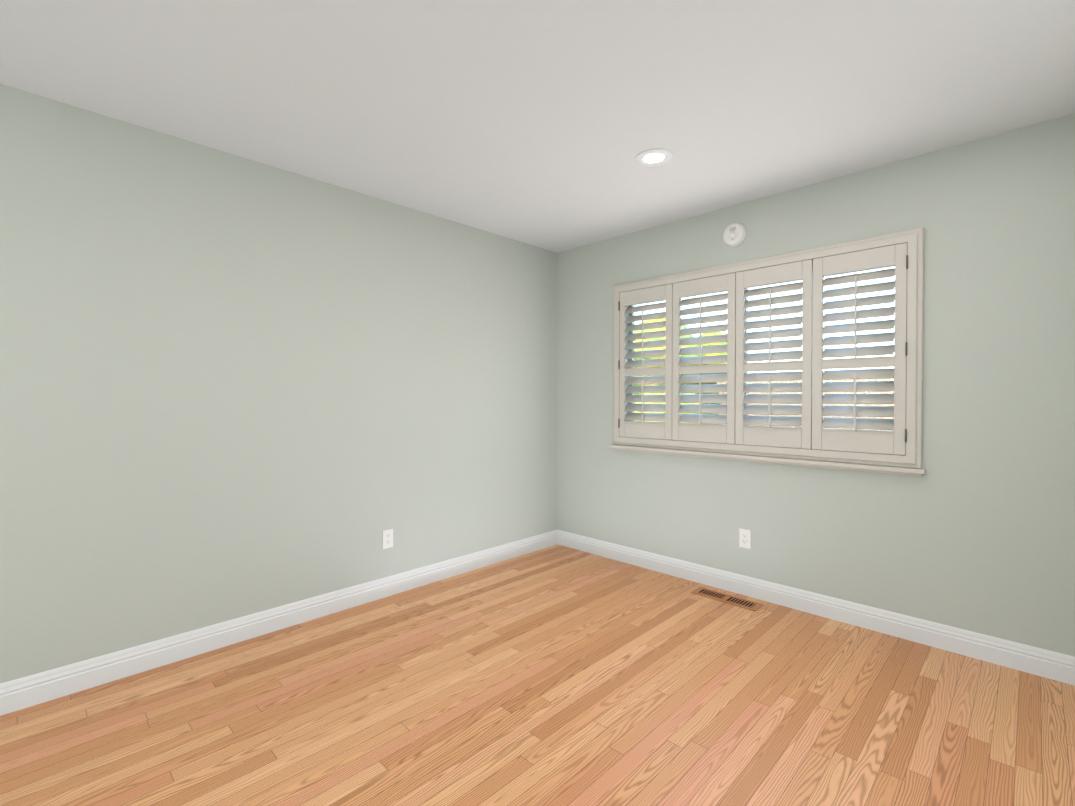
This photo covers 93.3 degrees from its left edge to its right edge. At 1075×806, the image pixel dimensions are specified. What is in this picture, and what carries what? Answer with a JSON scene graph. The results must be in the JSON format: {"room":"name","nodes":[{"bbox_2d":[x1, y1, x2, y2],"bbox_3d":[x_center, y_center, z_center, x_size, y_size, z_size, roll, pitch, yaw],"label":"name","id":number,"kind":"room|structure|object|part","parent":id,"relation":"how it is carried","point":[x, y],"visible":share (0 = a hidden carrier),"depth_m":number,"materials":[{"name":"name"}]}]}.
{"room":"empty bedroom","nodes":[
{"label":"empty bedroom","id":0,"kind":"room"},
{"bbox_2d":[0,84,556,683],"bbox_3d":[-1.602,-0.019,2.559,0.150,2.440,5.200,1,1,44],"label":"wall","id":1,"kind":"structure","parent":0,"point":[232,386],"depth_m":2.52,"materials":[{"name":"green paint"}]},
{"bbox_2d":[0,530,555,715],"bbox_3d":[-1.542,1.143,2.513,0.017,0.118,4.900,1,1,44],"label":"baseboard","id":2,"kind":"structure","parent":1,"relation":"attached to","point":[33,689],"depth_m":2.52,"materials":[{"name":"white wood"}]},
{"bbox_2d":[383,528,392,548],"bbox_3d":[-0.927,0.842,3.144,0.008,0.115,0.070,1,1,44],"label":"electrical outlet","id":3,"kind":"object","parent":1,"relation":"attached to","point":[387,538],"visible":1,"depth_m":3.14,"materials":[{"name":"white plastic"}]},
{"bbox_2d":[0,544,1074,805],"bbox_3d":[-0.452,1.274,1.446,3.370,0.120,5.200,1,1,44],"label":"floor","id":4,"kind":"structure","parent":0,"point":[558,676],"depth_m":1.97,"materials":[{"name":"brown wood"}]},
{"bbox_2d":[691,587,763,611],"bbox_3d":[1.152,1.192,3.094,0.400,0.007,0.125,1,1,44],"label":"floor vent","id":5,"kind":"object","parent":4,"relation":"in","point":[731,599],"visible":1,"depth_m":3.08,"materials":[{"name":"brown wood"}]},
{"bbox_2d":[0,0,1074,252],"bbox_3d":[-0.452,-1.286,1.418,3.370,0.120,5.200,1,1,44],"label":"ceiling","id":6,"kind":"structure","parent":0,"point":[538,122],"depth_m":1.98,"materials":[{"name":"paint"}]},
{"bbox_2d":[635,148,672,166],"bbox_3d":[0.587,-1.235,2.557,0.184,0.008,0.184,1,1,44],"label":"recessed light","id":7,"kind":"object","parent":6,"relation":"in","point":[654,157],"visible":1,"depth_m":2.55,"materials":[{"name":"white plastic"}]},
{"bbox_2d":[557,114,1074,656],"bbox_3d":[1.315,-0.026,3.236,3.070,2.440,0.150,1,1,44],"label":"wall","id":8,"kind":"structure","parent":0,"point":[971,528],"depth_m":2.52,"materials":[{"name":"green paint"}]},
{"bbox_2d":[723,223,746,246],"bbox_3d":[1.229,-1.057,3.178,0.148,0.148,0.036,1,1,44],"label":"smoke detector","id":9,"kind":"object","parent":8,"relation":"attached to","point":[734,234],"visible":1,"depth_m":3.16,"materials":[{"name":"white plastic"}]},
{"bbox_2d":[739,528,750,548],"bbox_3d":[1.292,0.845,3.157,0.070,0.115,0.008,1,1,44],"label":"electrical outlet","id":10,"kind":"object","parent":8,"relation":"attached to","point":[744,538],"visible":1,"depth_m":3.16,"materials":[{"name":"white plastic"}]},
{"bbox_2d":[609,444,925,476],"bbox_3d":[1.238,0.341,3.175,1.906,0.038,0.050,1,1,44],"label":"window sill","id":11,"kind":"structure","parent":8,"relation":"attached to","point":[858,467],"depth_m":2.96,"materials":[{"name":"white wood"}]},
{"bbox_2d":[613,227,923,468],"bbox_3d":[1.284,-0.278,3.215,1.874,1.199,0.149,1,1,44],"label":"window shutters","id":12,"kind":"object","parent":8,"relation":"in","point":[811,438],"depth_m":2.92,"materials":[{"name":"painted wood"},{"name":"glass"}]},
{"bbox_2d":[624,302,665,421],"bbox_3d":[0.774,-0.290,3.632,0.330,0.836,0.062,1,1,44],"label":"louvers","id":13,"kind":"object","parent":12,"relation":"attached to","point":[657,417],"visible":0.83,"depth_m":3.62,"materials":[{"name":"white wood"}]},
{"bbox_2d":[642,307,643,422],"bbox_3d":[0.749,-0.271,3.607,0.009,0.822,0.016,1,1,44],"label":"tilt rod","id":14,"kind":"object","parent":13,"relation":"attached to","point":[642,360],"visible":1,"depth_m":3.60,"materials":[{"name":"white wood"}]},
{"bbox_3d":[0.774,-0.283,3.633,0.434,1.071,0.028,1,1,44],"label":"shutter panel","id":15,"kind":"part","parent":12,"relation":"part of","materials":[{"name":"white wood"}]},
{"bbox_3d":[1.325,-0.279,3.258,1.742,1.067,0.030,1,1,44],"label":"glazing frame","id":16,"kind":"part","parent":12,"relation":"part of","materials":[{"name":"white wood"}]},
{"bbox_2d":[678,293,726,423],"bbox_3d":[1.087,-0.287,3.326,0.330,0.836,0.062,1,1,44],"label":"louvers","id":17,"kind":"object","parent":12,"relation":"attached to","point":[706,408],"visible":0.83,"depth_m":3.31,"materials":[{"name":"white wood"}]},
{"bbox_2d":[699,298,700,424],"bbox_3d":[1.061,-0.268,3.301,0.009,0.822,0.016,1,1,44],"label":"tilt rod","id":18,"kind":"object","parent":17,"relation":"attached to","point":[700,365],"visible":1,"depth_m":3.30,"materials":[{"name":"white wood"}]},
{"bbox_3d":[1.087,-0.280,3.326,0.434,1.071,0.028,1,1,44],"label":"shutter panel","id":19,"kind":"part","parent":12,"relation":"part of","materials":[{"name":"white wood"}]},
{"bbox_2d":[618,255,907,441],"bbox_3d":[1.230,-0.278,3.160,1.756,0.939,0.012,1,1,44],"label":"window hinges","id":20,"kind":"object","parent":12,"relation":"attached to","point":[906,343],"visible":1,"depth_m":2.55,"materials":[{"name":"silver metal"}]},
{"bbox_3d":[1.325,-0.279,3.257,1.672,0.997,0.004,1,1,44],"label":"glass","id":21,"kind":"part","parent":12,"relation":"part of","materials":[{"name":"clear glass"}]},
{"bbox_2d":[742,282,801,426],"bbox_3d":[1.399,-0.284,3.020,0.330,0.836,0.062,1,1,44],"label":"louvers","id":22,"kind":"object","parent":12,"relation":"attached to","point":[792,421],"visible":0.88,"depth_m":3.01,"materials":[{"name":"white wood"}]},
{"bbox_2d":[769,288,770,427],"bbox_3d":[1.374,-0.264,2.995,0.009,0.822,0.016,1,1,44],"label":"tilt rod","id":23,"kind":"object","parent":22,"relation":"attached to","point":[769,356],"visible":1,"depth_m":2.99,"materials":[{"name":"white wood"}]},
{"bbox_3d":[1.399,-0.276,3.020,0.434,1.071,0.028,1,1,44],"label":"shutter panel","id":24,"kind":"part","parent":12,"relation":"part of","materials":[{"name":"white wood"}]},
{"bbox_2d":[821,268,894,429],"bbox_3d":[1.712,-0.280,2.714,0.330,0.836,0.062,1,1,44],"label":"louvers","id":25,"kind":"object","parent":12,"relation":"attached to","point":[870,411],"visible":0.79,"depth_m":2.70,"materials":[{"name":"white wood"}]},
{"bbox_2d":[854,276,856,430],"bbox_3d":[1.686,-0.261,2.688,0.009,0.822,0.016,1,1,44],"label":"tilt rod","id":26,"kind":"object","parent":25,"relation":"attached to","point":[855,336],"visible":1,"depth_m":2.68,"materials":[{"name":"white wood"}]},
{"bbox_3d":[1.712,-0.273,2.714,0.434,1.071,0.028,1,1,44],"label":"shutter panel","id":27,"kind":"part","parent":12,"relation":"part of","materials":[{"name":"white wood"}]},
{"bbox_2d":[556,530,1074,685],"bbox_3d":[1.253,1.136,3.192,3.000,0.118,0.017,1,1,44],"label":"baseboard","id":28,"kind":"structure","parent":8,"relation":"attached to","point":[1041,662],"depth_m":2.73,"materials":[{"name":"white wood"}]},
{"label":"outside","id":29,"kind":"structure","parent":0,"visible":0},
{"bbox_3d":[8.190,1.499,9.606,28.000,0.150,18.550,1,1,44],"label":"ground","id":30,"kind":"structure","parent":29,"visible":0},
{"bbox_2d":[635,317,726,423],"bbox_3d":[1.480,0.087,7.198,2.481,2.728,2.142,1,1,44],"label":"tree","id":31,"kind":"object","parent":30,"relation":"on","point":[683,336],"depth_m":6.07,"materials":[{"name":"green plant"}]},
{"bbox_2d":[717,378,893,430],"bbox_3d":[5.357,0.522,6.639,20.090,1.870,0.060,1,1,44],"label":"fence","id":32,"kind":"object","parent":30,"relation":"on","point":[850,380],"depth_m":7.57,"materials":[{"name":"white"}]}
]}

